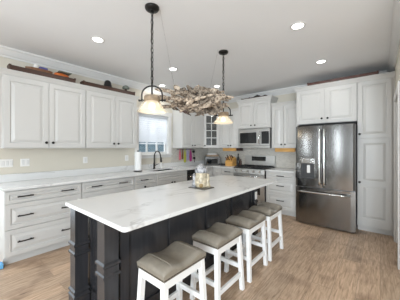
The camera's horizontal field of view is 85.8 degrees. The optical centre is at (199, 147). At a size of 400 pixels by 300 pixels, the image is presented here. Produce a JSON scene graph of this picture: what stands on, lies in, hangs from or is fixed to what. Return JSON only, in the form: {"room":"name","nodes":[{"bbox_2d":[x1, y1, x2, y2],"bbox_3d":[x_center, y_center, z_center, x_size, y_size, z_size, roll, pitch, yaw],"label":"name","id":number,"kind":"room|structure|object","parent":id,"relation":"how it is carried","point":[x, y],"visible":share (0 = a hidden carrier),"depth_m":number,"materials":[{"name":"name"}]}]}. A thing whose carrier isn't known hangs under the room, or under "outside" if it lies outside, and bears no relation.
{"room":"kitchen","nodes":[
{"label":"kitchen","id":0,"kind":"room"},
{"bbox_2d":[0,56,172,174],"bbox_3d":[-2.506,0.018,3.200,0.150,2.730,8.690,0,0,40],"label":"wall","id":1,"kind":"structure","parent":0,"point":[41,159],"depth_m":3.57,"materials":[{"name":"beige paint"}]},
{"bbox_2d":[0,159,12,167],"bbox_3d":[-2.640,0.213,2.914,0.010,0.110,0.170,0,0,40],"label":"switch plate","id":2,"kind":"object","parent":1,"relation":"attached to","point":[3,162],"visible":1,"depth_m":2.92,"materials":[{"name":"white plastic"}]},
{"bbox_2d":[20,159,29,166],"bbox_3d":[-2.500,0.213,3.081,0.010,0.110,0.105,0,0,40],"label":"outlet plate","id":3,"kind":"object","parent":1,"relation":"attached to","point":[23,162],"visible":1,"depth_m":3.07,"materials":[{"name":"white plastic"}]},
{"bbox_2d":[0,67,86,147],"bbox_3d":[-2.247,-0.484,3.111,0.356,0.990,1.025,0,0,40],"label":"upper cabinet","id":4,"kind":"object","parent":1,"relation":"attached to","point":[37,111],"visible":1,"depth_m":2.95,"materials":[{"name":"white paint"}]},
{"bbox_2d":[7,63,75,82],"bbox_3d":[-2.203,-1.018,3.047,0.170,0.078,0.779,0,0,40],"label":"wooden tray","id":5,"kind":"object","parent":4,"relation":"on","point":[9,66],"visible":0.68,"depth_m":2.93,"materials":[{"name":"brown wood"}]},
{"bbox_2d":[25,64,52,73],"bbox_3d":[-2.244,-1.066,3.006,0.110,0.150,0.310,0,0,40],"label":"boat","id":6,"kind":"object","parent":5,"relation":"in","point":[35,67],"visible":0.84,"depth_m":2.97,"materials":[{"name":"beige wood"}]},
{"bbox_2d":[54,70,71,76],"bbox_3d":[-2.058,-1.055,3.208,0.165,0.128,0.222,0,0,40],"label":"plane","id":7,"kind":"object","parent":5,"relation":"in","point":[61,73],"visible":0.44,"depth_m":3.17,"materials":[{"name":"orange paint"}]},
{"bbox_2d":[83,157,87,162],"bbox_3d":[-1.974,0.213,3.710,0.010,0.110,0.075,0,0,40],"label":"outlet plate","id":8,"kind":"object","parent":1,"relation":"attached to","point":[85,159],"visible":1,"depth_m":3.71,"materials":[{"name":"white plastic"}]},
{"bbox_2d":[0,45,181,96],"bbox_3d":[-2.465,-1.284,3.068,0.082,0.125,8.540,0,0,40],"label":"trim","id":9,"kind":"structure","parent":1,"relation":"attached to","point":[7,52],"depth_m":3.46,"materials":[{"name":"white paint"}]},
{"bbox_2d":[85,86,139,147],"bbox_3d":[-1.603,-0.484,3.880,0.356,0.990,0.978,0,0,40],"label":"upper cabinet","id":10,"kind":"object","parent":1,"relation":"attached to","point":[110,116],"visible":0.94,"depth_m":3.70,"materials":[{"name":"white paint"}]},
{"bbox_2d":[80,80,134,95],"bbox_3d":[-1.585,-1.018,3.785,0.170,0.078,0.934,0,0,40],"label":"wooden tray","id":11,"kind":"object","parent":10,"relation":"on","point":[83,82],"visible":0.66,"depth_m":3.65,"materials":[{"name":"brown wood"}]},
{"bbox_2d":[104,80,111,86],"bbox_3d":[-1.611,-1.083,3.761,0.154,0.188,0.156,0,0,40],"label":"ornament","id":12,"kind":"object","parent":11,"relation":"in","point":[107,82],"visible":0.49,"depth_m":3.71,"materials":[{"name":"black ceramic"}]},
{"bbox_2d":[122,85,129,90],"bbox_3d":[-1.387,-1.076,4.030,0.132,0.170,0.132,0,0,40],"label":"figurine","id":13,"kind":"object","parent":11,"relation":"on","point":[125,87],"visible":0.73,"depth_m":3.99,"materials":[{"name":"grey ceramic"}]},
{"bbox_2d":[134,107,172,158],"bbox_3d":[-1.068,-0.302,4.878,0.200,1.070,1.050,0,0,40],"label":"window","id":14,"kind":"structure","parent":1,"relation":"in","point":[167,147],"depth_m":4.92,"materials":[{"name":"white paint"}]},
{"bbox_2d":[139,113,166,143],"bbox_3d":[-1.054,-0.399,4.867,0.045,0.648,0.802,0,0,40],"label":"window blind","id":15,"kind":"object","parent":14,"relation":"attached to","point":[152,134],"visible":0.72,"depth_m":4.84,"materials":[{"name":"white fabric"}]},
{"bbox_2d":[172,107,203,147],"bbox_3d":[-0.287,-0.484,5.452,0.356,0.990,0.863,0,0,40],"label":"upper cabinet","id":16,"kind":"object","parent":1,"relation":"attached to","point":[188,131],"visible":0.73,"depth_m":5.25,"materials":[{"name":"white paint"}]},
{"bbox_2d":[171,145,207,162],"bbox_3d":[-0.227,0.148,5.798,0.008,0.430,1.480,0,0,40],"label":"backsplash","id":17,"kind":"structure","parent":1,"relation":"attached to","point":[199,154],"depth_m":5.73,"materials":[{"name":"tile"}]},
{"bbox_2d":[204,113,218,147],"bbox_3d":[0.282,-0.484,5.912,0.640,0.990,0.632,0,0,40],"label":"upper cabinet","id":18,"kind":"object","parent":1,"relation":"attached to","point":[211,122],"visible":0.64,"depth_m":5.71,"materials":[{"name":"white paint"}]},
{"bbox_2d":[0,0,393,96],"bbox_3d":[0.533,-1.397,0.558,8.200,0.100,8.840,0,0,40],"label":"ceiling","id":19,"kind":"structure","parent":0,"point":[353,36],"depth_m":2.61,"materials":[{"name":"paint"}]},
{"bbox_2d":[90,36,104,42],"bbox_3d":[-1.274,-1.343,2.684,0.164,0.008,0.164,0,0,40],"label":"recessed light","id":20,"kind":"object","parent":19,"relation":"in","point":[97,39],"visible":1,"depth_m":2.68,"materials":[{"name":"white paint"}]},
{"bbox_2d":[138,3,165,109],"bbox_3d":[-0.460,-0.844,2.068,0.284,1.004,0.284,0,0,40],"label":"pendant light","id":21,"kind":"object","parent":19,"relation":"hanging from","point":[152,8],"visible":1,"depth_m":2.06,"materials":[{"name":"brown metal"}]},
{"bbox_2d":[168,67,177,70],"bbox_3d":[-0.462,-1.343,3.686,0.164,0.008,0.164,0,0,40],"label":"recessed light","id":22,"kind":"object","parent":19,"relation":"in","point":[170,68],"visible":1,"depth_m":3.66,"materials":[{"name":"white paint"}]},
{"bbox_2d":[214,50,232,121],"bbox_3d":[0.328,-0.844,3.025,0.284,1.004,0.284,0,0,40],"label":"pendant light","id":23,"kind":"object","parent":19,"relation":"hanging from","point":[223,114],"visible":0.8,"depth_m":3.02,"materials":[{"name":"brown metal"}]},
{"bbox_2d":[290,22,305,29],"bbox_3d":[1.081,-1.343,2.382,0.164,0.008,0.164,0,0,40],"label":"recessed light","id":24,"kind":"object","parent":19,"relation":"in","point":[298,25],"visible":1,"depth_m":2.37,"materials":[{"name":"white paint"}]},
{"bbox_2d":[315,59,326,63],"bbox_3d":[1.895,-1.343,3.369,0.164,0.008,0.164,0,0,40],"label":"recessed light","id":25,"kind":"object","parent":19,"relation":"in","point":[322,60],"visible":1,"depth_m":3.36,"materials":[{"name":"white paint"}]},
{"bbox_3d":[0.178,-0.997,2.769,0.159,0.700,0.406,0,0,40],"label":"wire","id":26,"kind":"object","parent":19,"relation":"hanging from","visible":0},
{"bbox_2d":[155,85,233,115],"bbox_3d":[-0.093,-0.554,2.555,0.829,0.369,0.727,0,0,40],"label":"driftwood","id":27,"kind":"object","parent":26,"relation":"hanging from","point":[201,100],"visible":0.99,"depth_m":2.43,"materials":[{"name":"brown wood"}]},
{"bbox_2d":[0,214,399,299],"bbox_3d":[0.533,1.433,0.558,8.200,0.100,8.840,0,0,40],"label":"floor","id":28,"kind":"structure","parent":0,"point":[315,262],"depth_m":2.42,"materials":[{"name":"brown wood"}]},
{"bbox_2d":[0,183,80,264],"bbox_3d":[-2.184,0.941,2.960,0.646,0.884,0.835,0,0,40],"label":"base cabinet","id":29,"kind":"object","parent":28,"relation":"on","point":[33,221],"visible":0.8,"depth_m":2.68,"materials":[{"name":"white paint"}]},
{"bbox_2d":[0,160,237,191],"bbox_3d":[-0.759,0.430,4.202,1.239,0.135,4.609,0,0,40],"label":"countertop","id":30,"kind":"structure","parent":29,"relation":"on","point":[8,182],"depth_m":3.47,"materials":[{"name":"stone"}]},
{"bbox_2d":[153,151,161,168],"bbox_3d":[-0.929,0.267,4.703,0.140,0.403,0.235,0,0,-31],"label":"faucet","id":31,"kind":"object","parent":30,"relation":"on","point":[154,165],"visible":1,"depth_m":4.74,"materials":[{"name":"brown metal"}]},
{"bbox_2d":[204,156,219,164],"bbox_3d":[0.333,0.353,5.858,0.400,0.230,0.321,0,0,-5],"label":"toaster oven","id":32,"kind":"object","parent":30,"relation":"on","point":[214,160],"visible":0.91,"depth_m":5.73,"materials":[{"name":"silver metal"}]},
{"bbox_2d":[225,155,235,165],"bbox_3d":[0.785,0.324,5.572,0.210,0.289,0.248,0,0,40],"label":"knife block","id":33,"kind":"object","parent":30,"relation":"on","point":[230,161],"visible":1,"depth_m":5.53,"materials":[{"name":"brown wood"}]},
{"bbox_3d":[-1.221,0.259,4.243,0.170,0.417,0.170,0,0,40],"label":"paper towel holder","id":34,"kind":"object","parent":30,"relation":"on","visible":0},
{"bbox_2d":[135,152,140,170],"bbox_3d":[-1.221,0.264,4.243,0.132,0.362,0.132,0,0,40],"label":"paper towel roll","id":35,"kind":"object","parent":34,"relation":"on","point":[137,154],"visible":0.97,"depth_m":4.18,"materials":[{"name":"white paper"}]},
{"bbox_2d":[81,176,133,198],"bbox_3d":[-1.640,0.941,3.611,0.646,0.884,0.858,0,0,40],"label":"base cabinet","id":36,"kind":"object","parent":28,"relation":"on","point":[109,186],"visible":0.35,"depth_m":3.38,"materials":[{"name":"white paint"}]},
{"bbox_2d":[134,174,155,189],"bbox_3d":[-1.210,0.941,4.125,0.646,0.884,0.478,0,0,40],"label":"base cabinet","id":37,"kind":"object","parent":28,"relation":"on","point":[143,181],"visible":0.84,"depth_m":3.92,"materials":[{"name":"white paint"}]},
{"bbox_2d":[68,189,257,299],"bbox_3d":[-0.125,0.941,2.584,0.640,0.884,2.410,0,0,40],"label":"kitchen island","id":38,"kind":"object","parent":28,"relation":"on","point":[104,258],"visible":0.41,"depth_m":1.83,"materials":[{"name":"grey paint"}]},
{"bbox_2d":[65,175,276,231],"bbox_3d":[-0.024,0.483,2.488,0.950,0.030,2.435,0,0,40],"label":"island countertop","id":39,"kind":"structure","parent":38,"relation":"on","point":[126,211],"depth_m":1.87,"materials":[{"name":"stone"}]},
{"bbox_2d":[188,186,213,189],"bbox_3d":[0.015,0.463,2.511,0.240,0.010,0.190,0,0,40],"label":"mat","id":40,"kind":"object","parent":39,"relation":"on","point":[205,188],"visible":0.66,"depth_m":2.43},
{"bbox_2d":[191,164,210,187],"bbox_3d":[0.012,0.322,2.506,0.206,0.272,0.147,0,0,26],"label":"ceramic jar","id":41,"kind":"object","parent":40,"relation":"on","point":[200,179],"visible":0.99,"depth_m":2.46,"materials":[{"name":"ceramic"}]},
{"bbox_2d":[156,170,186,185],"bbox_3d":[-0.782,0.941,4.643,0.636,0.884,0.861,0,0,40],"label":"base cabinet","id":42,"kind":"object","parent":28,"relation":"on","point":[178,176],"visible":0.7,"depth_m":4.41,"materials":[{"name":"white paint"}]},
{"bbox_2d":[137,241,206,299],"bbox_3d":[-0.200,1.073,1.596,0.320,0.620,0.448,0,0,40],"label":"bar stool","id":43,"kind":"object","parent":28,"relation":"on","point":[166,268],"visible":1,"depth_m":1.52,"materials":[{"name":"grey leather"}]},
{"bbox_2d":[187,169,195,180],"bbox_3d":[-0.295,0.943,5.190,0.624,0.880,0.596,0,0,40],"label":"dishwasher","id":44,"kind":"object","parent":28,"relation":"on","point":[189,172],"visible":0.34,"depth_m":4.87,"materials":[{"name":"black metal"}]},
{"bbox_2d":[206,167,221,176],"bbox_3d":[0.281,0.941,5.718,0.886,0.884,0.946,0,0,40],"label":"base cabinet","id":45,"kind":"object","parent":28,"relation":"on","point":[213,171],"visible":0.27,"depth_m":5.43,"materials":[{"name":"white paint"}]},
{"bbox_2d":[190,222,244,299],"bbox_3d":[0.172,1.073,2.041,0.320,0.620,0.448,0,0,40],"label":"bar stool","id":46,"kind":"object","parent":28,"relation":"on","point":[215,240],"visible":0.99,"depth_m":1.95,"materials":[{"name":"white paint"}]},
{"bbox_2d":[222,168,232,175],"bbox_3d":[0.853,0.941,5.435,0.350,0.884,0.646,0,0,40],"label":"base cabinet","id":47,"kind":"object","parent":28,"relation":"on","point":[225,171],"visible":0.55,"depth_m":5.22,"materials":[{"name":"white paint"}]},
{"bbox_2d":[224,210,267,282],"bbox_3d":[0.535,1.073,2.474,0.320,0.620,0.448,0,0,40],"label":"bar stool","id":48,"kind":"object","parent":28,"relation":"on","point":[249,222],"visible":0.99,"depth_m":2.38,"materials":[{"name":"white paint"}]},
{"bbox_2d":[233,155,275,204],"bbox_3d":[1.260,0.773,5.038,0.768,1.160,0.698,0,0,40],"label":"range","id":49,"kind":"object","parent":28,"relation":"on","point":[255,166],"visible":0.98,"depth_m":4.95,"materials":[{"name":"silver metal"}]},
{"bbox_2d":[234,166,274,169],"bbox_3d":[1.267,0.470,5.046,0.768,0.025,0.565,0,0,40],"label":"cooktop","id":50,"kind":"object","parent":49,"relation":"in","point":[239,167],"depth_m":4.88,"materials":[{"name":"black ceramic"}]},
{"bbox_2d":[248,202,283,260],"bbox_3d":[0.881,1.073,2.888,0.320,0.620,0.448,0,0,40],"label":"bar stool","id":51,"kind":"object","parent":28,"relation":"on","point":[271,210],"visible":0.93,"depth_m":2.78,"materials":[{"name":"white paint"}]},
{"bbox_2d":[266,171,295,216],"bbox_3d":[1.824,0.941,4.622,0.613,0.884,0.646,0,0,40],"label":"base cabinet","id":52,"kind":"object","parent":28,"relation":"on","point":[282,192],"visible":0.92,"depth_m":4.37,"materials":[{"name":"white paint"}]},
{"bbox_2d":[265,168,295,172],"bbox_3d":[1.827,0.483,4.625,0.613,0.030,0.624,0,0,40],"label":"countertop","id":53,"kind":"structure","parent":52,"relation":"on","point":[287,170],"depth_m":4.50,"materials":[{"name":"stone"}]},
{"bbox_2d":[296,122,356,232],"bbox_3d":[2.342,0.488,3.971,0.900,1.790,0.864,0,0,40],"label":"refrigerator","id":54,"kind":"object","parent":28,"relation":"on","point":[326,154],"visible":1,"depth_m":3.65,"materials":[{"name":"silver metal"}]},
{"bbox_2d":[357,71,394,237],"bbox_3d":[2.980,0.113,3.654,0.469,2.540,0.646,0,0,40],"label":"pantry cabinet","id":55,"kind":"object","parent":28,"relation":"on","point":[375,93],"visible":0.98,"depth_m":3.43,"materials":[{"name":"white paint"}]},
{"bbox_2d":[223,148,235,150],"bbox_3d":[0.828,0.050,5.655,0.390,0.076,0.225,0,0,40],"label":"rack","id":56,"kind":"object","parent":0,"point":[224,149],"visible":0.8,"depth_m":5.56,"materials":[{"name":"brown wood"}]},
{"bbox_2d":[224,93,295,167],"bbox_3d":[1.901,0.018,5.079,4.195,2.730,0.150,0,0,40],"label":"wall","id":57,"kind":"structure","parent":0,"point":[292,96],"depth_m":4.99,"materials":[{"name":"beige paint"}]},
{"bbox_2d":[219,108,238,147],"bbox_3d":[0.827,-0.484,5.646,0.596,0.990,0.356,0,0,40],"label":"upper cabinet","id":58,"kind":"object","parent":57,"relation":"attached to","point":[228,129],"visible":0.76,"depth_m":5.51,"materials":[{"name":"white paint"}]},
{"bbox_2d":[208,148,295,168],"bbox_3d":[1.254,0.201,5.518,2.637,0.535,0.008,0,0,40],"label":"backsplash","id":59,"kind":"structure","parent":57,"relation":"attached to","point":[283,159],"depth_m":5.26,"materials":[{"name":"tile"}]},
{"bbox_2d":[236,95,277,129],"bbox_3d":[1.359,-0.803,5.175,0.910,0.708,0.396,0,0,40],"label":"upper cabinet","id":60,"kind":"object","parent":57,"relation":"attached to","point":[253,113],"visible":0.98,"depth_m":5.01,"materials":[{"name":"white paint"}]},
{"bbox_2d":[238,128,271,147],"bbox_3d":[1.346,-0.214,5.150,0.796,0.450,0.435,0,0,40],"label":"microwave","id":61,"kind":"object","parent":60,"relation":"attached to","point":[262,137],"visible":0.98,"depth_m":4.98,"materials":[{"name":"silver metal"}]},
{"bbox_2d":[271,100,295,147],"bbox_3d":[1.920,-0.484,4.731,0.606,0.990,0.356,0,0,40],"label":"upper cabinet","id":62,"kind":"object","parent":57,"relation":"attached to","point":[283,113],"visible":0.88,"depth_m":4.62,"materials":[{"name":"white paint"}]},
{"bbox_2d":[275,148,295,151],"bbox_3d":[1.905,0.051,4.753,0.420,0.080,0.225,0,0,40],"label":"rack","id":63,"kind":"object","parent":62,"relation":"attached to","point":[276,149],"visible":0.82,"depth_m":4.65,"materials":[{"name":"brown wood"}]},
{"bbox_2d":[221,70,387,102],"bbox_3d":[1.781,-1.284,5.029,4.075,0.125,0.082,0,0,40],"label":"trim","id":64,"kind":"structure","parent":57,"relation":"attached to","point":[288,90],"depth_m":5.07,"materials":[{"name":"white paint"}]},
{"bbox_2d":[293,78,356,185],"bbox_3d":[2.413,0.113,4.129,1.006,2.540,0.646,0,0,40],"label":"upper cabinet","id":65,"kind":"object","parent":57,"relation":"attached to","point":[335,102],"visible":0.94,"depth_m":3.85,"materials":[{"name":"white paint"}]},
{"bbox_2d":[307,70,378,85],"bbox_3d":[2.484,-1.194,3.816,1.054,0.074,0.160,0,0,40],"label":"wooden tray","id":66,"kind":"object","parent":65,"relation":"on","point":[377,71],"visible":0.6,"depth_m":3.71,"materials":[{"name":"brown wood"}]},
{"bbox_2d":[395,45,399,89],"bbox_3d":[2.520,0.018,2.644,0.120,2.730,2.790,0,0,40],"label":"wall","id":67,"kind":"structure","parent":0,"point":[397,67],"depth_m":2.86,"materials":[{"name":"beige paint"}]},
{"bbox_2d":[387,0,399,71],"bbox_3d":[2.442,-1.284,2.709,0.082,0.125,2.790,0,0,40],"label":"trim","id":68,"kind":"structure","parent":67,"relation":"attached to","point":[395,26],"depth_m":2.50,"materials":[{"name":"white paint"}]},
{"bbox_2d":[394,81,399,269],"bbox_3d":[2.624,0.313,2.785,0.142,2.140,1.020,0,0,40],"label":"door","id":69,"kind":"structure","parent":67,"relation":"in","point":[397,91],"depth_m":2.50,"materials":[{"name":"white paint"}]},
{"label":"outside","id":70,"kind":"structure","parent":0,"visible":0},
{"bbox_2d":[139,116,163,151],"bbox_3d":[-3.083,-0.817,12.363,0.600,5.600,17.000,0,0,40],"label":"house","id":71,"kind":"structure","parent":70,"point":[142,147],"depth_m":12.28,"materials":[{"name":"blue"}]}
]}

